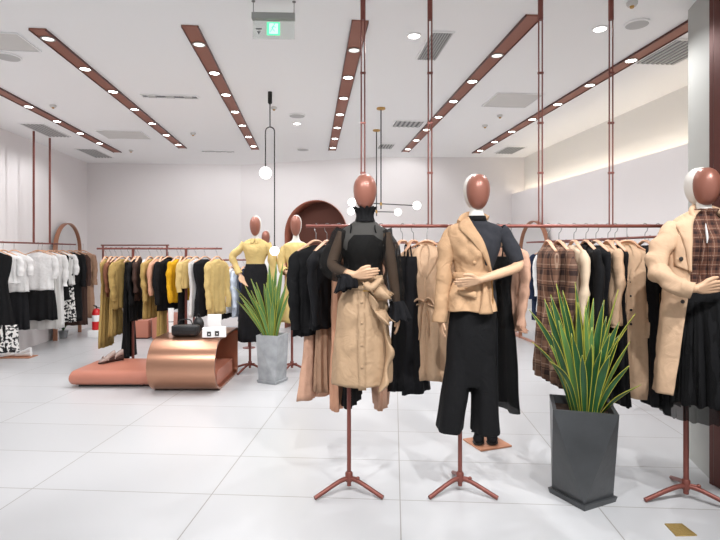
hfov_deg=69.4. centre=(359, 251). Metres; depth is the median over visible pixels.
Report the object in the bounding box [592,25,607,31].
recessed light
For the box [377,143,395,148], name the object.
ceiling vent
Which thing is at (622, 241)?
clothes hanger
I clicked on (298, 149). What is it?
ceiling speaker
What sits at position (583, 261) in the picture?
blouse
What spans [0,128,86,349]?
wall
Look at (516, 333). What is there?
baseboard
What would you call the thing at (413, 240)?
clothes hanger
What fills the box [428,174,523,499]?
mannequin
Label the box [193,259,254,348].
clothes rack
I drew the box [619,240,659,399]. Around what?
coat
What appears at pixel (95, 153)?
ceiling vent
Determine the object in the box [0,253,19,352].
dress
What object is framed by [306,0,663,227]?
rail
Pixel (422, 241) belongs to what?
clothes hanger
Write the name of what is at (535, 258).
shirt
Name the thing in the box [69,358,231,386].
display platform
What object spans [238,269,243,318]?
dress
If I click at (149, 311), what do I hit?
coat
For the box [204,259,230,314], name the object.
shirt
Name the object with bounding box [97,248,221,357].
clothes rack
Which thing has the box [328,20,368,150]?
light strip
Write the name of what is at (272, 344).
snake plant
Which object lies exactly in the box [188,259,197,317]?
dress
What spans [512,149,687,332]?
wall
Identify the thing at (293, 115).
ceiling speaker
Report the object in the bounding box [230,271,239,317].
shirt
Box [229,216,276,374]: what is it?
mannequin
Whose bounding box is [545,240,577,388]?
coat
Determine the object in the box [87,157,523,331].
wall
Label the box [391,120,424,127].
ceiling vent
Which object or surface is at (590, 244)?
clothes hanger
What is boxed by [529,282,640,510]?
snake plant
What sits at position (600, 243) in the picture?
clothes hanger
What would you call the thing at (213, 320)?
stand
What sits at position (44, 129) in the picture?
ceiling vent
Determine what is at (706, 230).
pendant
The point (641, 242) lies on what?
clothes hanger
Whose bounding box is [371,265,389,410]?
dress
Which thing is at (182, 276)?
shirt
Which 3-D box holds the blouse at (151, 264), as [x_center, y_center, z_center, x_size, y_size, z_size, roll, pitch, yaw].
[-2.446,0.302,6.300,0.089,0.435,0.406,0,0,14]
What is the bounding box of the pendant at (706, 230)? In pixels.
[705,223,708,242]
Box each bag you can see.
[168,308,173,332]
[193,313,203,330]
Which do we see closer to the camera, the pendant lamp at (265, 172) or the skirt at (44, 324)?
the pendant lamp at (265, 172)
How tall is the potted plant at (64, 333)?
0.302 m
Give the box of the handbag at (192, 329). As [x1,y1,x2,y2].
[171,319,199,335]
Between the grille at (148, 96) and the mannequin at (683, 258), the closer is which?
the mannequin at (683, 258)
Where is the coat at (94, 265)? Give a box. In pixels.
[82,252,97,317]
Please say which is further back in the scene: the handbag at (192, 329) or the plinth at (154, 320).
the plinth at (154, 320)
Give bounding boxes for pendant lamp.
[259,91,278,255]
[347,208,354,214]
[348,107,420,209]
[373,129,379,186]
[375,193,385,215]
[391,209,401,215]
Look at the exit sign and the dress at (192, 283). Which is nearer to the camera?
the exit sign
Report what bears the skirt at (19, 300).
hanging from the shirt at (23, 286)
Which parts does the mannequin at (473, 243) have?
straight arm, stand leg, stand leg, bent arm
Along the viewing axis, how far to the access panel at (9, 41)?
4.10 m
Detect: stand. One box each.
[202,327,213,337]
[207,314,221,326]
[213,327,225,336]
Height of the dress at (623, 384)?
1.010 m
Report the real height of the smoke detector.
0.039 m
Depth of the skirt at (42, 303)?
7.18 m
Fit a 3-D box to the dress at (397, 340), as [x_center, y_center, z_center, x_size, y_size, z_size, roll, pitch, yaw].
[0.275,0.420,3.397,0.261,0.948,0.121,0,0,-44]
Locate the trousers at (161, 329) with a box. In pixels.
[156,311,166,336]
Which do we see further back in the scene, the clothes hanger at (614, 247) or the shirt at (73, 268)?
the shirt at (73, 268)
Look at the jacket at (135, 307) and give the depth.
6.16 m
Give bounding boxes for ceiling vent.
[17,123,70,136]
[74,148,113,157]
[140,94,198,98]
[200,150,234,152]
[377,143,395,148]
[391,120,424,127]
[415,31,454,60]
[494,146,526,153]
[634,38,687,65]
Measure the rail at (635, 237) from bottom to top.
0.023 m
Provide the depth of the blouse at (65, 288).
7.74 m
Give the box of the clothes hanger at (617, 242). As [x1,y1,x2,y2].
[613,223,626,251]
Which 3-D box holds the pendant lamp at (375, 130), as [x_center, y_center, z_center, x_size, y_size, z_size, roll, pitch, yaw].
[0.222,-1.262,7.033,0.081,0.765,0.100,0,0,0]
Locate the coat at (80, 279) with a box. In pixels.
[68,252,86,320]
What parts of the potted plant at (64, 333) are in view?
pot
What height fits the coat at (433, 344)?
0.916 m
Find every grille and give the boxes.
[147,95,192,98]
[378,144,392,148]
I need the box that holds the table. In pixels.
[146,327,237,388]
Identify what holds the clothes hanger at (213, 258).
hanging from the clothes rack at (132, 249)
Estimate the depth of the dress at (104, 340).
6.20 m
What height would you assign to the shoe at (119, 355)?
0.126 m
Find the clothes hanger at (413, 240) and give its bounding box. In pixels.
[404,223,418,251]
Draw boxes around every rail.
[0,131,75,244]
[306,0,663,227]
[526,235,656,242]
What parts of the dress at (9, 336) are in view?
panel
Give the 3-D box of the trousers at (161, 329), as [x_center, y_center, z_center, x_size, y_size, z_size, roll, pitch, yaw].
[-2.402,0.584,6.306,0.078,0.924,0.296,0,0,-1]
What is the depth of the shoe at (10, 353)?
6.89 m
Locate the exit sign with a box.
[251,0,295,34]
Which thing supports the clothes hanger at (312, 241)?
hanging from the rail at (362, 2)
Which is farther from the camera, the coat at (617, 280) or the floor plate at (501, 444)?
the floor plate at (501, 444)
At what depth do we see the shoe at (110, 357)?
5.74 m
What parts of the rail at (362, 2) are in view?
rod, rod, rod, rod, rod, rod, rod, rod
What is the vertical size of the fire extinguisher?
0.527 m
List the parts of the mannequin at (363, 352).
stand leg, bent arm, stand leg, straight arm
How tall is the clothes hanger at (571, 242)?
0.189 m
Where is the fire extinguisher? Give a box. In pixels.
[87,305,99,337]
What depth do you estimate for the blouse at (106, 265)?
6.13 m
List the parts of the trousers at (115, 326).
trouser leg, trouser leg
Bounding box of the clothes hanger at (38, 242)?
[27,242,51,254]
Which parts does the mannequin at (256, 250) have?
bent arm, stand leg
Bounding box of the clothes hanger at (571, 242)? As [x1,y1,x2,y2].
[567,223,582,250]
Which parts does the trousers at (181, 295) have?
trouser leg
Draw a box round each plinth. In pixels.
[135,318,151,338]
[152,312,177,338]
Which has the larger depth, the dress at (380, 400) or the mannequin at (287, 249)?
the mannequin at (287, 249)
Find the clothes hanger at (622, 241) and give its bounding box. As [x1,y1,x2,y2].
[616,240,645,250]
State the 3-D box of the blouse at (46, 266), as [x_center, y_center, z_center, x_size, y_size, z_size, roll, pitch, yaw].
[-4.460,0.268,7.203,0.548,0.524,0.110,0,0,-9]
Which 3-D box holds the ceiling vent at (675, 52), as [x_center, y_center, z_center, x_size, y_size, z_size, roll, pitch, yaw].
[2.599,-1.643,4.290,0.384,0.013,0.524,0,0,-5]
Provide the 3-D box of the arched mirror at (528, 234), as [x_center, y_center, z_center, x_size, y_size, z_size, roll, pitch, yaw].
[2.667,0.460,7.992,0.064,1.880,1.000,0,0,-5]
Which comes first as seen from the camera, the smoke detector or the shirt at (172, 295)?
the smoke detector
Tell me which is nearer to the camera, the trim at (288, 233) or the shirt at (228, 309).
the shirt at (228, 309)
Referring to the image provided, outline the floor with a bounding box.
[0,326,719,539]
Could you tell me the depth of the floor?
3.39 m
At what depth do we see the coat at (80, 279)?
8.19 m
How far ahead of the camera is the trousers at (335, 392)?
3.26 m
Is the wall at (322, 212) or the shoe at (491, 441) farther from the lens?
the wall at (322, 212)
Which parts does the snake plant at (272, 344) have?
pot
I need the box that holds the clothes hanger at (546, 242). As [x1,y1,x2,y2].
[541,223,556,251]
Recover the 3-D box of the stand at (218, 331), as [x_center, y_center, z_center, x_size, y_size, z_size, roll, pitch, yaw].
[-1.434,0.816,5.308,0.130,0.104,0.044,0,0,0]
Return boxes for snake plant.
[235,262,288,384]
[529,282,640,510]
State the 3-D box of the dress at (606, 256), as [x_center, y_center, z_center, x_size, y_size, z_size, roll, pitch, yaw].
[1.544,0.458,3.396,0.110,1.003,0.411,0,0,0]
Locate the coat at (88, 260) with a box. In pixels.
[64,252,91,325]
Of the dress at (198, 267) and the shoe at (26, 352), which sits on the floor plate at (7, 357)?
the shoe at (26, 352)
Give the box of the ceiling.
[0,0,695,164]
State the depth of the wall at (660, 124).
6.26 m
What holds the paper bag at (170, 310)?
on the table
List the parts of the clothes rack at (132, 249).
post, post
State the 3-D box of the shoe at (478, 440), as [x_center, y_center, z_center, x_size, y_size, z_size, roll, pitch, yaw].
[0.874,1.332,3.822,0.104,0.111,0.200,0,0,17]
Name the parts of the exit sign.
doorway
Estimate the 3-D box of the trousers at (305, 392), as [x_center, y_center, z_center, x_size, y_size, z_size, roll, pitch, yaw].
[-0.300,0.555,3.398,0.285,0.791,0.084,0,0,-42]
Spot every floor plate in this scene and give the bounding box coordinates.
[0,355,37,358]
[463,437,511,451]
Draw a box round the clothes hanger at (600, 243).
[592,223,609,251]
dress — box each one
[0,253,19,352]
[98,259,113,348]
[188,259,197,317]
[193,259,209,317]
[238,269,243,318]
[341,265,361,409]
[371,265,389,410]
[387,244,408,391]
[402,245,430,395]
[493,250,519,414]
[498,248,530,333]
[594,245,612,400]
[610,245,631,408]
[637,245,660,407]
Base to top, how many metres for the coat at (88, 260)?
1.173 m
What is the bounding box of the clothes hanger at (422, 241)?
[409,223,437,249]
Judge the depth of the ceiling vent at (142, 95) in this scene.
5.48 m
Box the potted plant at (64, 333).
[61,326,68,338]
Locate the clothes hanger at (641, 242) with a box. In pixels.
[638,223,649,245]
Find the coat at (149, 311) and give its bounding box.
[140,259,156,319]
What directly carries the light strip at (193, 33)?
attached to the ceiling
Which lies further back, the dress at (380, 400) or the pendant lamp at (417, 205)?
the pendant lamp at (417, 205)
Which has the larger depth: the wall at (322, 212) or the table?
the wall at (322, 212)
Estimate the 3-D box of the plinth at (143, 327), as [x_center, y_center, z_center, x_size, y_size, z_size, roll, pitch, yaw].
[-3.574,1.250,8.565,0.340,0.300,0.400,0,0,0]
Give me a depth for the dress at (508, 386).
3.27 m
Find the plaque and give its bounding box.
[664,523,696,535]
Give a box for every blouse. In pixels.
[26,252,58,289]
[45,252,68,327]
[53,252,69,299]
[103,259,113,296]
[108,259,128,308]
[132,259,141,300]
[147,259,158,295]
[286,245,318,336]
[307,245,331,330]
[568,245,590,330]
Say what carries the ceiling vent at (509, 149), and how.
in the ceiling
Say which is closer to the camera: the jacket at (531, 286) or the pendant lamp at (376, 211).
the jacket at (531, 286)
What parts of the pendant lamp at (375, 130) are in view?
stem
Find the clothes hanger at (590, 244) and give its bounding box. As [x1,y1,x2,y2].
[580,223,595,249]
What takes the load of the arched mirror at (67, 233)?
on the floor
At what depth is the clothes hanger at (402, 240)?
3.40 m
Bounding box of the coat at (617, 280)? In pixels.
[604,240,625,327]
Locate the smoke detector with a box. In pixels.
[626,0,637,8]
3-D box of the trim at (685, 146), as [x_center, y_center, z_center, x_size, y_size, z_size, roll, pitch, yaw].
[3.008,-0.985,5.438,0.030,0.050,7.250,0,0,-5]
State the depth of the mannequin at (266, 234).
8.02 m
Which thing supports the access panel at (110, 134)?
attached to the ceiling
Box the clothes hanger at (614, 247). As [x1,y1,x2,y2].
[603,223,616,249]
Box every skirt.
[9,292,29,329]
[27,290,57,320]
[28,276,61,329]
[64,285,76,321]
[313,327,330,393]
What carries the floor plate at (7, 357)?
on the floor
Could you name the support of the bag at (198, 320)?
on the table
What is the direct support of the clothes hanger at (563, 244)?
hanging from the rail at (362, 2)
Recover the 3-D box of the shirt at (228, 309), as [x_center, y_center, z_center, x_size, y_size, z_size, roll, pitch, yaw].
[-1.881,0.562,7.597,0.101,0.638,0.499,0,0,10]
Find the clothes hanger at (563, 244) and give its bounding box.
[554,223,568,249]
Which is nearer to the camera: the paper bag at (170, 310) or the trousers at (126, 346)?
the paper bag at (170, 310)
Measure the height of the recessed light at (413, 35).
0.011 m
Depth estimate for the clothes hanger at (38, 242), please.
7.20 m
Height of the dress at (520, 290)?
0.550 m
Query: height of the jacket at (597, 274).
0.658 m
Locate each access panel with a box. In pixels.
[0,32,41,51]
[94,130,151,139]
[481,92,544,107]
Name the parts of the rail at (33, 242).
rod, rod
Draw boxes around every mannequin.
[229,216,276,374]
[262,230,279,280]
[277,215,308,368]
[314,174,411,499]
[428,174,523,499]
[643,167,719,501]
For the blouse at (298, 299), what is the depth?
3.30 m
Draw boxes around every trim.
[285,200,345,327]
[512,144,687,196]
[709,0,719,488]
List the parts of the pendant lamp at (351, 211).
globe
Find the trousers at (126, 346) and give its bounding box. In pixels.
[121,262,136,357]
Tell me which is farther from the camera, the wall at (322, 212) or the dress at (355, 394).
the wall at (322, 212)
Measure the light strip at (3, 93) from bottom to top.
0.019 m
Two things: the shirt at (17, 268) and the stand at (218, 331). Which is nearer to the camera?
the stand at (218, 331)
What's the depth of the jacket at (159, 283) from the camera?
6.19 m
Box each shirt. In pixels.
[0,252,24,283]
[8,252,33,292]
[59,252,79,284]
[165,259,189,302]
[175,259,190,292]
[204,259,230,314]
[225,269,233,313]
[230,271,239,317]
[532,255,536,311]
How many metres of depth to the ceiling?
4.86 m
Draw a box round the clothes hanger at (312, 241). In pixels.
[297,223,325,250]
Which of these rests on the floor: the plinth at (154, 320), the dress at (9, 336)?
the plinth at (154, 320)
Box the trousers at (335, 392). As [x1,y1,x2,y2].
[329,259,343,411]
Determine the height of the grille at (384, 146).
0.008 m
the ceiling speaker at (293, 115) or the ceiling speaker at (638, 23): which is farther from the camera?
the ceiling speaker at (293, 115)
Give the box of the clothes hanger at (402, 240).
[397,223,409,248]
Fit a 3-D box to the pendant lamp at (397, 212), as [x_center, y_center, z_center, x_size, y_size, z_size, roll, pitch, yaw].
[0.490,-0.530,7.033,0.134,0.081,0.100,0,0,0]
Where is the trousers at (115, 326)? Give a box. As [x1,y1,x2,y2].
[108,262,122,336]
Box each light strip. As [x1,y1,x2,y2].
[0,88,121,152]
[28,28,186,148]
[181,25,258,149]
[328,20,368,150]
[401,14,537,151]
[472,20,687,152]
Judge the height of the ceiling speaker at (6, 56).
0.017 m
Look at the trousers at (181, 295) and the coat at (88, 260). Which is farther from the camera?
the coat at (88, 260)
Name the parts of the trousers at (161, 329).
trouser leg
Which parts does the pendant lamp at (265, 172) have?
globe, stem, loop rod, globe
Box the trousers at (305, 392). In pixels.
[296,335,328,401]
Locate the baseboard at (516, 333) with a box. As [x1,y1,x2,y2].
[515,332,534,343]
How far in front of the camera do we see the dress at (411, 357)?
3.34 m
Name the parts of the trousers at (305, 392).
trouser leg, trouser leg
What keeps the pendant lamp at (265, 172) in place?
hanging from the ceiling
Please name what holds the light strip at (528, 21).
attached to the ceiling
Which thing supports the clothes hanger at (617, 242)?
hanging from the rail at (362, 2)
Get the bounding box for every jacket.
[126,259,142,321]
[152,256,177,310]
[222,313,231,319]
[529,254,536,320]
[581,240,604,335]
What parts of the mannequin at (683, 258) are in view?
stand leg, stand leg, stand leg, bent arm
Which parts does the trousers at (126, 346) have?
trouser leg, trouser leg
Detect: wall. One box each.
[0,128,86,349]
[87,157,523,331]
[299,202,344,245]
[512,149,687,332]
[524,85,687,189]
[688,0,708,477]
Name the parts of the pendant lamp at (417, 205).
globe, stem, arm, globe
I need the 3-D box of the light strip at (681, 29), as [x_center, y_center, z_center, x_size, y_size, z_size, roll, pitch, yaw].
[2.167,-1.639,5.985,0.122,0.019,5.300,0,0,-5]
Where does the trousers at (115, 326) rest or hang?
hanging from the clothes hanger
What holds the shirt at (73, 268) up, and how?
hanging from the clothes hanger
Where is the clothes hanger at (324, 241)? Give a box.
[314,223,328,250]
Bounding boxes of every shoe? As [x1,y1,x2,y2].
[0,352,14,356]
[14,347,31,355]
[98,350,115,363]
[114,349,123,360]
[471,431,483,445]
[486,436,497,445]
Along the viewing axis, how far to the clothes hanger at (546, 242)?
3.35 m
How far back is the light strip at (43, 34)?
4.88 m
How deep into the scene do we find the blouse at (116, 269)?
6.19 m
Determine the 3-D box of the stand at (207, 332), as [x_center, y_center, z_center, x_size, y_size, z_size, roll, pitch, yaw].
[-1.540,0.819,5.288,0.120,0.099,0.044,0,0,0]
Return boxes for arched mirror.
[53,223,81,340]
[519,221,548,340]
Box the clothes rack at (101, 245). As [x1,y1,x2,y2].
[101,245,168,312]
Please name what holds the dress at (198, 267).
hanging from the clothes hanger
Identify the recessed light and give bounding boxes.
[407,32,420,38]
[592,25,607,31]
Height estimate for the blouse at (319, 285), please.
0.532 m
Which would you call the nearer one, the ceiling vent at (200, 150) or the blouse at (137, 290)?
the blouse at (137, 290)
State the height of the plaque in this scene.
0.006 m
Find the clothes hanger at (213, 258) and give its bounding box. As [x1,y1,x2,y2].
[209,247,224,261]
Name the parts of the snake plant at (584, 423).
pot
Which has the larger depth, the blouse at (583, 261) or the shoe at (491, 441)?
the shoe at (491, 441)
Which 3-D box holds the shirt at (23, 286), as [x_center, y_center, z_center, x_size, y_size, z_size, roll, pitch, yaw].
[-4.403,0.259,6.616,0.431,0.507,0.093,0,0,-30]
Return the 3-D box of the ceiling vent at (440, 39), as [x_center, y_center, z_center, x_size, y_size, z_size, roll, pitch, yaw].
[0.593,-1.643,4.165,0.184,0.013,0.574,0,0,-5]
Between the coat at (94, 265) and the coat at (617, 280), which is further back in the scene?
the coat at (94, 265)
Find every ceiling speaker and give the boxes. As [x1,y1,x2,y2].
[0,52,21,61]
[289,113,304,117]
[297,148,308,150]
[624,18,649,29]
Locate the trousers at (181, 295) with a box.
[177,289,184,323]
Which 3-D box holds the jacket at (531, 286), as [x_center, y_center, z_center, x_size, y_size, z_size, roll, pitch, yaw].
[2.336,0.427,6.522,0.482,0.862,0.112,0,0,1]
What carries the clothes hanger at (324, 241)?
hanging from the rail at (362, 2)
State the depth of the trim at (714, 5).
3.10 m
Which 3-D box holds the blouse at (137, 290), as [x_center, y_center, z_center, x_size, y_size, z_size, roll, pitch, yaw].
[-2.668,0.335,6.299,0.088,0.500,0.417,0,0,-4]
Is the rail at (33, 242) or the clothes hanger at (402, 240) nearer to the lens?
the clothes hanger at (402, 240)
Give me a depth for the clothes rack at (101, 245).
8.59 m
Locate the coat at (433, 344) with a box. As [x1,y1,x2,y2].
[401,240,454,381]
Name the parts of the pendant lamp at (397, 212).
globe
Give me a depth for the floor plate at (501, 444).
3.73 m
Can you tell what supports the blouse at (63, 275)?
hanging from the clothes hanger
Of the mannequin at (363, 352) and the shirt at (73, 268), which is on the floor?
the mannequin at (363, 352)
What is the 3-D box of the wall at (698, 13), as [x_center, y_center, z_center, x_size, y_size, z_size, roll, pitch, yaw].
[2.433,-0.125,3.285,0.500,3.050,0.424,0,0,14]
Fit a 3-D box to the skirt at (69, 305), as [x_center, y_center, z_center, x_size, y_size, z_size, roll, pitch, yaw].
[-4.523,0.718,7.932,0.355,0.709,0.132,0,0,-18]
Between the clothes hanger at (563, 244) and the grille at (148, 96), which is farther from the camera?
the grille at (148, 96)
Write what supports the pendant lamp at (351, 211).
hanging from the ceiling

